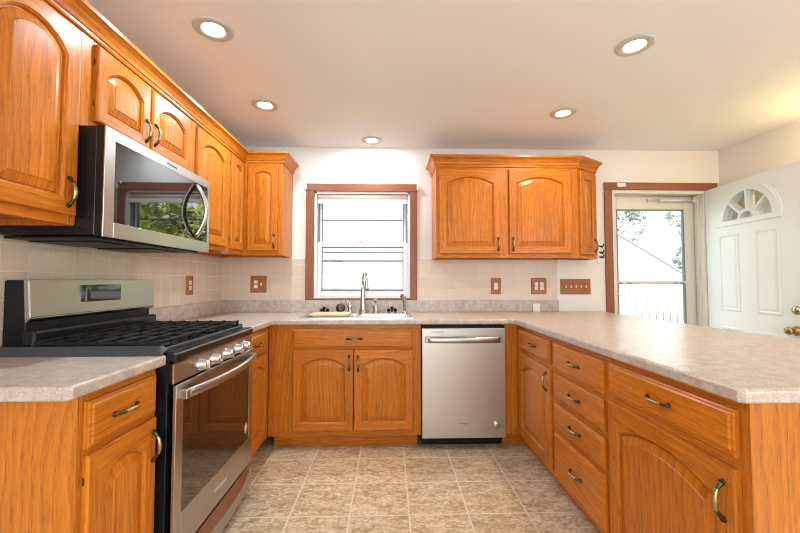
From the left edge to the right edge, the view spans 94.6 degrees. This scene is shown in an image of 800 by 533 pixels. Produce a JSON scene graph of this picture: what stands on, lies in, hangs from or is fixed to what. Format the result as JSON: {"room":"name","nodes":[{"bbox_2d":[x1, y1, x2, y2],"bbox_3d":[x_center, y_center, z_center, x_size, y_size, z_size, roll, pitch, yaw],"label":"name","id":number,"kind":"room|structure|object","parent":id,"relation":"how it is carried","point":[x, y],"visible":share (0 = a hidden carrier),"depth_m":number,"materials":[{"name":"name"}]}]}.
{"room":"kitchen","nodes":[
{"label":"kitchen","id":0,"kind":"room"},
{"bbox_2d":[0,235,221,346],"bbox_3d":[-1.532,0.000,-0.043,0.157,2.367,6.500,0,-2,-2],"label":"wall","id":1,"kind":"structure","parent":0,"point":[19,259],"depth_m":1.97,"materials":[{"name":"beige tile"}]},
{"bbox_2d":[0,0,81,225],"bbox_3d":[-1.314,-0.525,1.178,0.355,0.737,0.376,0,-2,-2],"label":"upper cabinet","id":2,"kind":"object","parent":1,"relation":"attached to","point":[40,48],"visible":1,"depth_m":1.20,"materials":[{"name":"brown wood"}]},
{"bbox_2d":[79,30,190,170],"bbox_3d":[-1.330,-0.693,1.759,0.355,0.357,0.770,0,-2,-2],"label":"upper cabinet","id":3,"kind":"object","parent":1,"relation":"attached to","point":[112,95],"visible":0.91,"depth_m":1.61,"materials":[{"name":"brown wood"}]},
{"bbox_2d":[0,125,209,252],"bbox_3d":[-1.268,-0.298,1.760,0.465,0.427,0.797,0,-2,-2],"label":"microwave","id":4,"kind":"object","parent":3,"relation":"attached to","point":[132,198],"visible":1,"depth_m":1.52,"materials":[{"name":"silver metal"}]},
{"bbox_2d":[186,276,192,294],"bbox_3d":[-1.522,0.137,2.675,0.014,0.140,0.090,0,-2,-2],"label":"outlet","id":5,"kind":"object","parent":1,"relation":"attached to","point":[189,279],"visible":1,"depth_m":2.67,"materials":[{"name":"brown wood"}]},
{"bbox_2d":[190,120,228,251],"bbox_3d":[-1.364,-0.478,2.379,0.323,0.737,0.486,0,-2,-2],"label":"upper cabinet","id":6,"kind":"object","parent":1,"relation":"attached to","point":[209,157],"visible":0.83,"depth_m":2.40,"materials":[{"name":"brown wood"}]},
{"bbox_2d":[193,151,292,257],"bbox_3d":[-1.234,-0.457,2.928,0.600,0.737,0.602,0,-2,-2],"label":"upper cabinet","id":7,"kind":"object","parent":1,"relation":"attached to","point":[260,195],"visible":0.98,"depth_m":2.92,"materials":[{"name":"brown wood"}]},
{"bbox_2d":[45,0,298,173],"bbox_3d":[-1.048,-0.899,2.131,0.372,0.082,2.237,0,-2,-2],"label":"crown molding","id":8,"kind":"structure","parent":7,"relation":"attached to","point":[81,13],"depth_m":1.74,"materials":[{"name":"brown wood"}]},
{"bbox_2d":[221,419,599,532],"bbox_3d":[0.767,1.235,-0.027,4.758,0.100,6.800,0,-2,-2],"label":"floor","id":9,"kind":"structure","parent":0,"point":[503,487],"depth_m":2.08,"materials":[{"name":"tile"}]},
{"bbox_2d":[0,369,161,532],"bbox_3d":[-1.159,0.793,1.152,0.652,0.876,0.336,0,-2,-2],"label":"base cabinet","id":10,"kind":"object","parent":9,"relation":"on","point":[86,463],"visible":0.93,"depth_m":1.02,"materials":[{"name":"brown wood"}]},
{"bbox_2d":[0,355,165,401],"bbox_3d":[-1.167,0.284,1.137,0.638,0.140,0.410,0,-2,-2],"label":"countertop","id":11,"kind":"structure","parent":10,"relation":"on","point":[22,379],"depth_m":1.08,"materials":[{"name":"laminate"}]},
{"bbox_2d":[0,346,167,356],"bbox_3d":[-1.163,0.308,1.340,0.608,0.030,0.044,0,-2,-2],"label":"cover","id":12,"kind":"object","parent":11,"relation":"on","point":[7,351],"visible":1,"depth_m":1.33,"materials":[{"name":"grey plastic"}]},
{"bbox_2d":[2,279,256,532],"bbox_3d":[-1.131,0.656,1.720,0.738,1.192,0.770,0,-2,-2],"label":"gas range","id":13,"kind":"object","parent":9,"relation":"on","point":[203,412],"visible":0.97,"depth_m":1.55,"materials":[{"name":"silver metal"}]},
{"bbox_2d":[22,314,252,362],"bbox_3d":[-1.120,0.312,1.729,0.580,0.120,0.760,0,-2,-2],"label":"cooktop","id":14,"kind":"object","parent":13,"relation":"in","point":[185,341],"depth_m":1.59,"materials":[{"name":"black metal"}]},
{"bbox_2d":[247,326,268,456],"bbox_3d":[-1.192,0.840,2.365,0.652,0.876,0.540,0,-2,-2],"label":"base cabinet","id":15,"kind":"object","parent":9,"relation":"on","point":[259,338],"visible":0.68,"depth_m":2.37,"materials":[{"name":"brown wood"}]},
{"bbox_2d":[268,325,420,445],"bbox_3d":[-0.394,0.859,2.873,1.070,0.876,0.652,0,-2,-2],"label":"base cabinet","id":16,"kind":"object","parent":9,"relation":"on","point":[328,385],"visible":1,"depth_m":2.59,"materials":[{"name":"brown wood"}]},
{"bbox_2d":[149,300,799,403],"bbox_3d":[0.157,0.320,2.070,3.338,0.140,2.332,0,-2,-2],"label":"countertop","id":17,"kind":"structure","parent":16,"relation":"on","point":[737,366],"depth_m":2.02,"materials":[{"name":"laminate"}]},
{"bbox_2d":[298,312,412,318],"bbox_3d":[-0.323,0.470,2.882,0.827,0.184,0.452,0,-2,-2],"label":"sink","id":18,"kind":"object","parent":17,"relation":"in","point":[354,314],"visible":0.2,"depth_m":3.02,"materials":[{"name":"white ceramic"}]},
{"bbox_2d":[319,306,328,311],"bbox_3d":[-0.632,0.358,3.072,0.090,0.053,0.090,0,-2,-2],"label":"drain stopper","id":19,"kind":"object","parent":18,"relation":"on","point":[322,309],"visible":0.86,"depth_m":3.06,"materials":[{"name":"black plastic"}]},
{"bbox_2d":[309,312,350,316],"bbox_3d":[-0.539,0.369,2.861,0.295,0.016,0.255,0,-2,-2],"label":"cutting board","id":20,"kind":"object","parent":18,"relation":"on","point":[314,314],"visible":1,"depth_m":2.74,"materials":[{"name":"brown wood"}]},
{"bbox_2d":[336,303,344,311],"bbox_3d":[-0.491,0.342,3.050,0.080,0.072,0.056,0,-2,-2],"label":"scrub brush","id":21,"kind":"object","parent":18,"relation":"on","point":[340,307],"visible":0.97,"depth_m":3.03,"materials":[{"name":"black plastic"}]},
{"bbox_2d":[345,300,352,312],"bbox_3d":[-0.424,0.330,3.074,0.063,0.111,0.052,0,-2,-2],"label":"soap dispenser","id":22,"kind":"object","parent":18,"relation":"on","point":[349,306],"visible":0.94,"depth_m":3.06,"materials":[{"name":"silver metal"}]},
{"bbox_2d":[372,299,378,312],"bbox_3d":[-0.210,0.326,3.071,0.060,0.118,0.080,-1,-2,27],"label":"soap dispenser","id":23,"kind":"object","parent":18,"relation":"on","point":[375,305],"visible":1,"depth_m":3.06,"materials":[{"name":"silver metal"}]},
{"bbox_2d":[387,307,396,312],"bbox_3d":[-0.067,0.358,3.072,0.090,0.053,0.090,0,-2,-2],"label":"drain stopper","id":24,"kind":"object","parent":18,"relation":"on","point":[393,310],"visible":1,"depth_m":3.06,"materials":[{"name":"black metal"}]},
{"bbox_2d":[400,294,406,312],"bbox_3d":[0.033,0.307,3.072,0.047,0.156,0.063,-2,-3,43],"label":"sprayer","id":25,"kind":"object","parent":18,"relation":"on","point":[402,296],"visible":1,"depth_m":3.06,"materials":[{"name":"silver metal"}]},
{"bbox_2d":[359,271,368,312],"bbox_3d":[-0.292,0.210,3.031,0.072,0.347,0.179,1,-2,-19],"label":"faucet","id":26,"kind":"object","parent":17,"relation":"on","point":[365,285],"visible":0.99,"depth_m":3.06,"materials":[{"name":"silver metal"}]},
{"bbox_2d":[532,304,539,311],"bbox_3d":[1.193,0.361,3.235,0.062,0.071,0.018,0,-2,-2],"label":"plug adapter","id":27,"kind":"object","parent":17,"relation":"on","point":[536,307],"visible":1,"depth_m":3.23,"materials":[{"name":"white plastic"}]},
{"bbox_2d":[420,324,505,444],"bbox_3d":[0.443,0.863,2.866,0.592,0.868,0.651,0,-2,-2],"label":"dishwasher","id":28,"kind":"object","parent":9,"relation":"on","point":[463,367],"visible":0.99,"depth_m":2.59,"materials":[{"name":"silver metal"}]},
{"bbox_2d":[501,324,524,442],"bbox_3d":[0.830,0.852,2.682,0.168,0.876,0.098,0,-2,-2],"label":"filler panel","id":29,"kind":"object","parent":9,"relation":"on","point":[512,436],"visible":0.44,"depth_m":2.64,"materials":[{"name":"brown wood"}]},
{"bbox_2d":[517,325,570,496],"bbox_3d":[1.115,0.840,2.382,0.642,0.876,0.678,0,-2,-2],"label":"base cabinet","id":30,"kind":"object","parent":9,"relation":"on","point":[536,399],"visible":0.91,"depth_m":2.25,"materials":[{"name":"brown wood"}]},
{"bbox_2d":[553,338,610,532],"bbox_3d":[1.132,0.817,1.784,0.642,0.876,0.518,0,-2,-2],"label":"base cabinet","id":31,"kind":"object","parent":9,"relation":"on","point":[581,375],"visible":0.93,"depth_m":1.70,"materials":[{"name":"brown wood"}]},
{"bbox_2d":[608,358,799,532],"bbox_3d":[1.147,0.796,1.227,0.642,0.876,0.599,0,-2,-2],"label":"base cabinet","id":32,"kind":"object","parent":9,"relation":"on","point":[684,458],"visible":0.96,"depth_m":1.08,"materials":[{"name":"brown wood"}]},
{"bbox_2d":[87,0,799,150],"bbox_3d":[0.767,-1.260,0.070,4.758,0.160,6.800,0,-2,-2],"label":"ceiling","id":33,"kind":"structure","parent":0,"point":[717,75],"depth_m":2.08,"materials":[{"name":"white paint"}]},
{"bbox_2d":[192,16,233,41],"bbox_3d":[-0.877,-1.143,1.737,0.178,0.069,0.178,0,-2,-2],"label":"ceiling light","id":34,"kind":"object","parent":33,"relation":"attached to","point":[211,28],"visible":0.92,"depth_m":1.74,"materials":[{"name":"grey"}]},
{"bbox_2d":[251,99,278,110],"bbox_3d":[-0.907,-1.114,2.485,0.178,0.069,0.178,0,-2,-2],"label":"ceiling light","id":35,"kind":"object","parent":33,"relation":"attached to","point":[261,104],"visible":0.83,"depth_m":2.49,"materials":[{"name":"grey"}]},
{"bbox_2d":[361,136,382,144],"bbox_3d":[-0.236,-1.090,3.111,0.178,0.069,0.178,0,-2,-2],"label":"ceiling light","id":36,"kind":"object","parent":33,"relation":"attached to","point":[372,140],"visible":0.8,"depth_m":3.12,"materials":[{"name":"grey"}]},
{"bbox_2d":[550,107,576,118],"bbox_3d":[1.149,-1.109,2.603,0.178,0.069,0.178,0,-2,-2],"label":"ceiling light","id":37,"kind":"object","parent":33,"relation":"attached to","point":[565,112],"visible":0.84,"depth_m":2.60,"materials":[{"name":"grey"}]},
{"bbox_2d":[614,34,655,56],"bbox_3d":[1.179,-1.138,1.856,0.178,0.069,0.178,0,-2,-2],"label":"ceiling light","id":38,"kind":"object","parent":33,"relation":"attached to","point":[636,44],"visible":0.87,"depth_m":1.85,"materials":[{"name":"grey"}]},
{"bbox_2d":[221,147,718,418],"bbox_3d":[0.675,0.131,3.339,4.758,2.367,0.157,0,-2,-2],"label":"wall","id":39,"kind":"structure","parent":0,"point":[436,279],"depth_m":3.28,"materials":[{"name":"white paint"}]},
{"bbox_2d":[250,276,266,292],"bbox_3d":[-1.226,0.153,3.196,0.140,0.145,0.021,0,-2,-2],"label":"outlet","id":40,"kind":"object","parent":39,"relation":"attached to","point":[258,284],"visible":1,"depth_m":3.20,"materials":[{"name":"brown wood"}]},
{"bbox_2d":[149,300,558,320],"bbox_3d":[-0.056,0.325,2.688,2.944,0.102,1.086,0,-2,-2],"label":"backsplash","id":41,"kind":"structure","parent":39,"relation":"attached to","point":[181,312],"depth_m":3.20,"materials":[{"name":"laminate"}]},
{"bbox_2d":[305,183,416,299],"bbox_3d":[-0.339,-0.215,3.306,0.975,1.024,0.152,0,-2,-2],"label":"window","id":42,"kind":"structure","parent":39,"relation":"in","point":[314,290],"depth_m":3.26,"materials":[{"name":"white wood"}]},
{"bbox_2d":[318,195,406,203],"bbox_3d":[-0.332,-0.596,3.293,0.787,0.085,0.048,0,-2,-2],"label":"roller shade","id":43,"kind":"object","parent":42,"relation":"attached to","point":[322,199],"visible":1,"depth_m":3.27,"materials":[{"name":"beige fabric"}]},
{"bbox_2d":[491,278,500,293],"bbox_3d":[0.846,0.172,3.256,0.088,0.142,0.013,0,-2,-2],"label":"light switch","id":44,"kind":"object","parent":39,"relation":"attached to","point":[495,282],"visible":1,"depth_m":3.25,"materials":[{"name":"brown wood"}]},
{"bbox_2d":[432,167,572,259],"bbox_3d":[0.841,-0.432,3.111,1.110,0.735,0.349,0,-2,-2],"label":"upper cabinet","id":45,"kind":"object","parent":39,"relation":"attached to","point":[479,213],"visible":1,"depth_m":2.97,"materials":[{"name":"brown wood"}]},
{"bbox_2d":[426,154,601,176],"bbox_3d":[0.980,-0.844,3.131,1.488,0.088,0.347,0,-2,-2],"label":"crown molding","id":46,"kind":"structure","parent":39,"relation":"attached to","point":[581,162],"depth_m":2.98,"materials":[{"name":"brown wood"}]},
{"bbox_2d":[531,278,546,293],"bbox_3d":[1.230,0.173,3.267,0.136,0.142,0.014,0,-2,-2],"label":"outlet","id":47,"kind":"object","parent":39,"relation":"attached to","point":[538,285],"visible":1,"depth_m":3.26,"materials":[{"name":"brown wood"}]},
{"bbox_2d":[560,279,590,293],"bbox_3d":[1.553,0.177,3.278,0.271,0.124,0.022,0,-2,-2],"label":"light switch","id":48,"kind":"object","parent":39,"relation":"attached to","point":[567,286],"visible":1,"depth_m":3.27,"materials":[{"name":"brown wood"}]},
{"bbox_2d":[560,168,598,259],"bbox_3d":[1.535,-0.431,3.153,0.277,0.735,0.304,0,-2,-2],"label":"upper cabinet","id":49,"kind":"object","parent":39,"relation":"attached to","point":[584,217],"visible":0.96,"depth_m":3.03,"materials":[{"name":"brown wood"}]},
{"bbox_2d":[597,242,604,262],"bbox_3d":[1.792,-0.123,3.283,0.056,0.190,0.049,0,-2,-2],"label":"hook","id":50,"kind":"object","parent":39,"relation":"attached to","point":[600,253],"visible":0.91,"depth_m":3.30,"materials":[{"name":"white plastic"}]},
{"bbox_2d":[617,183,625,186],"bbox_3d":[1.986,-0.732,3.313,0.075,0.034,0.012,0,-2,-2],"label":"sensor","id":51,"kind":"object","parent":39,"relation":"attached to","point":[618,184],"visible":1,"depth_m":3.31,"materials":[{"name":"white plastic"}]},
{"bbox_2d":[614,196,696,324],"bbox_3d":[2.338,0.326,3.397,0.810,1.962,0.088,0,-2,-2],"label":"door","id":52,"kind":"structure","parent":39,"relation":"in","point":[684,205],"depth_m":3.43,"materials":[{"name":"white metal"}]},
{"bbox_2d":[603,182,717,326],"bbox_3d":[2.354,0.281,3.374,1.044,2.070,0.168,0,-2,-2],"label":"door frame","id":53,"kind":"structure","parent":39,"relation":"attached to","point":[610,189],"depth_m":3.33,"materials":[{"name":"brown wood"}]},
{"bbox_2d":[705,160,799,339],"bbox_3d":[2.723,0.292,2.877,0.126,1.986,0.880,0,-2,5],"label":"door","id":54,"kind":"structure","parent":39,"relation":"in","point":[753,262],"depth_m":2.81,"materials":[{"name":"white paint"}]},
{"bbox_2d":[718,119,799,219],"bbox_3d":[3.071,0.005,0.085,0.150,2.367,6.500,0,-2,-2],"label":"wall","id":55,"kind":"structure","parent":0,"point":[780,146],"depth_m":3.00,"materials":[{"name":"white paint"}]},
{"label":"outside","id":56,"kind":"structure","parent":0,"visible":0},
{"bbox_3d":[2.819,2.714,25.952,70.000,0.150,44.600,0,-2,-2],"label":"lawn","id":57,"kind":"structure","parent":56,"visible":0},
{"bbox_2d":[323,204,402,287],"bbox_3d":[-4.524,-1.754,11.305,11.300,7.650,7.000,0,-2,-2],"label":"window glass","id":58,"kind":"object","parent":57,"relation":"on","point":[335,274],"visible":0.02,"depth_m":8.26,"materials":[{"name":"white"}]},
{"bbox_2d":[617,211,657,255],"bbox_3d":[10.889,-0.938,18.931,4.033,6.654,4.365,0,-2,-2],"label":"tree","id":59,"kind":"object","parent":57,"relation":"on","point":[620,214],"visible":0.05,"depth_m":18.12,"materials":[{"name":"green plant"}]},
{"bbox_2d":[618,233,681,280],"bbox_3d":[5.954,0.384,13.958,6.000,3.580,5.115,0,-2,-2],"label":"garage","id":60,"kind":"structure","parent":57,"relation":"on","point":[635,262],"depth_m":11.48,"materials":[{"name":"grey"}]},
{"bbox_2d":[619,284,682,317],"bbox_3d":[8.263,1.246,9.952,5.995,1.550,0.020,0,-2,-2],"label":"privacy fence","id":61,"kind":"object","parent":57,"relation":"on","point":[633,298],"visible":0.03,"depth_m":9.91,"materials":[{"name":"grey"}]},
{"bbox_2d":[621,311,682,322],"bbox_3d":[6.685,1.403,7.414,5.200,1.040,0.050,0,-2,-2],"label":"picket fence","id":62,"kind":"object","parent":57,"relation":"on","point":[672,318],"visible":0.15,"depth_m":7.37,"materials":[{"name":"grey wood"}]},
{"bbox_2d":[664,211,681,269],"bbox_3d":[15.309,-0.758,18.061,3.426,6.226,3.554,0,-2,-2],"label":"tree","id":63,"kind":"object","parent":57,"relation":"on","point":[668,216],"visible":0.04,"depth_m":18.79,"materials":[{"name":"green plant"}]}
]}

